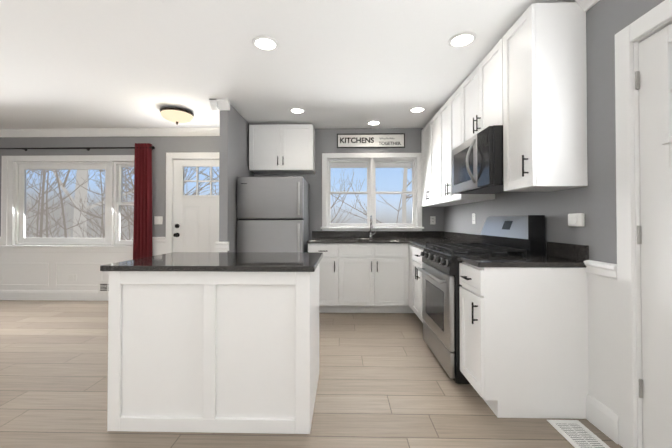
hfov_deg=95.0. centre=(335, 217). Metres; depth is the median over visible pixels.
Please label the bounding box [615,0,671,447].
door frame
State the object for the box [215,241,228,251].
trim
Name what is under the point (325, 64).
ceiling
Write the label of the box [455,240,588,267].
countertop
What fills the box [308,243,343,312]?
base cabinet
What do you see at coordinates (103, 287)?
air vent
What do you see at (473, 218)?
outlet
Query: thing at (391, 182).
backdrop
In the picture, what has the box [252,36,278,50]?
recessed light
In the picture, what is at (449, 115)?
upper cabinet
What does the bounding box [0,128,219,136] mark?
crown molding
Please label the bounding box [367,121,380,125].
recessed light
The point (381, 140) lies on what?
sign
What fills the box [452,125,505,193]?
microwave
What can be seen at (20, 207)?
living room window
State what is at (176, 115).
flush-mount light
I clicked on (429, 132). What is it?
upper cabinet
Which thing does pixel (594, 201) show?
wall
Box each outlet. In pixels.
[430,216,435,223]
[472,213,474,223]
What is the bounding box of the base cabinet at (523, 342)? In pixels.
[459,262,588,418]
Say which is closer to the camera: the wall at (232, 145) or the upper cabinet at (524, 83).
the upper cabinet at (524, 83)
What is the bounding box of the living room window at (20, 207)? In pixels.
[0,155,134,252]
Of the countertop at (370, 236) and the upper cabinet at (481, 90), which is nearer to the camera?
the upper cabinet at (481, 90)
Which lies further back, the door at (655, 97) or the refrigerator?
the refrigerator
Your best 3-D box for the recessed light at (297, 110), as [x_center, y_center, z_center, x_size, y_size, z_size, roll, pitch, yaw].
[-0.468,-1.295,3.734,0.196,0.010,0.196,0,-1,1]
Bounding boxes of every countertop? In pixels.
[307,215,446,242]
[406,232,481,248]
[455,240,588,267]
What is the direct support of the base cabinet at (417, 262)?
on the floor
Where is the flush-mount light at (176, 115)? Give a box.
[160,108,193,124]
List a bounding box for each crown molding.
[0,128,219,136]
[209,99,229,110]
[575,0,598,11]
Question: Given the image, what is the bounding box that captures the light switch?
[154,216,162,223]
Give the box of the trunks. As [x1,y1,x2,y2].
[26,167,411,239]
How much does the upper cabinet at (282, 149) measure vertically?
0.616 m
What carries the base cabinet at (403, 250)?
on the floor
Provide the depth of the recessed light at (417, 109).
3.69 m
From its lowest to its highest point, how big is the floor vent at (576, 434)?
0.009 m
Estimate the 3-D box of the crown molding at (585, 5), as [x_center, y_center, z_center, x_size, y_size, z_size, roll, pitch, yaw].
[1.406,-1.293,0.042,0.085,0.098,3.580,0,-1,1]
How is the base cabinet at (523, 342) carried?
on the floor
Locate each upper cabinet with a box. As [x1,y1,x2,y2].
[249,124,314,173]
[421,113,436,205]
[437,85,494,205]
[461,39,500,143]
[501,2,587,191]
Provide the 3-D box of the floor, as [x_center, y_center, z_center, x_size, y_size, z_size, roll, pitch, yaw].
[-2.187,1.223,1.392,7.630,0.100,6.480,0,-1,1]
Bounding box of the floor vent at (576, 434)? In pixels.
[547,420,609,447]
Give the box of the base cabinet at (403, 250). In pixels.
[396,243,411,312]
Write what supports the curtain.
attached to the wall at (325, 139)
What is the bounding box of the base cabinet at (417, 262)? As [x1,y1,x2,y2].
[412,245,423,322]
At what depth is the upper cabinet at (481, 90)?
2.49 m
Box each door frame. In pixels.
[166,152,218,253]
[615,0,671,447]
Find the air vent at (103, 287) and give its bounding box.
[98,281,108,293]
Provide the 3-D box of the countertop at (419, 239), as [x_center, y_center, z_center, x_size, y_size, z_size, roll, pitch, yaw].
[1.190,0.245,3.346,0.658,0.130,0.834,0,-1,1]
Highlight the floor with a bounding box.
[0,300,622,447]
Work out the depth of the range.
2.32 m
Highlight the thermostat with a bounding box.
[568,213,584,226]
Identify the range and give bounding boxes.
[417,215,544,383]
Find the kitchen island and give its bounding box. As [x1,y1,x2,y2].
[100,252,322,433]
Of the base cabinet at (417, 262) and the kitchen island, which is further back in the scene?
the base cabinet at (417, 262)
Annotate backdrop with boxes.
[26,167,412,239]
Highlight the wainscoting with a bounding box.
[0,237,165,300]
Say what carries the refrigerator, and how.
on the floor
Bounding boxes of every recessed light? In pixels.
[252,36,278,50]
[289,108,305,113]
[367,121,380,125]
[409,107,425,112]
[448,32,476,47]
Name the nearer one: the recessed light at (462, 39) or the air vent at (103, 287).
the recessed light at (462, 39)
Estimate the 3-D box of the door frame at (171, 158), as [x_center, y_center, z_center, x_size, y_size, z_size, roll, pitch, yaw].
[-1.939,0.129,4.556,1.080,2.160,0.168,0,-1,1]
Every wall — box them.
[0,128,443,245]
[216,104,255,251]
[440,0,664,263]
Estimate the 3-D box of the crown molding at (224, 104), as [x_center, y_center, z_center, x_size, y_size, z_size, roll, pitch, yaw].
[-1.326,-1.250,3.889,0.115,0.098,1.025,0,-1,1]
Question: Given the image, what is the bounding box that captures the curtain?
[0,143,154,259]
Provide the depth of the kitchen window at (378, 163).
4.47 m
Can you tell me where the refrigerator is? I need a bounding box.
[237,177,308,251]
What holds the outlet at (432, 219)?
attached to the wall at (325, 139)
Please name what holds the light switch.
attached to the wall at (325, 139)
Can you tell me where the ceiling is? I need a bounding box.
[0,0,575,128]
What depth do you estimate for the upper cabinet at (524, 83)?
1.83 m
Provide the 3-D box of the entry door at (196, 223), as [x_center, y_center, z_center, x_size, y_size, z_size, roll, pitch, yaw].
[-1.940,0.171,4.492,0.900,2.050,0.125,0,-1,1]
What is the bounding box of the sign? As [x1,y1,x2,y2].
[337,133,404,147]
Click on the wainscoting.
(35, 275)
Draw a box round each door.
[173,160,218,251]
[638,23,671,447]
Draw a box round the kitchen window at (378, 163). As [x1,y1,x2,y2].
[321,153,423,230]
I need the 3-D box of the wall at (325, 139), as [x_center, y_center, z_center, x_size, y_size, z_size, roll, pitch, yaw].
[-2.119,-0.041,4.571,7.630,2.500,0.150,0,-1,1]

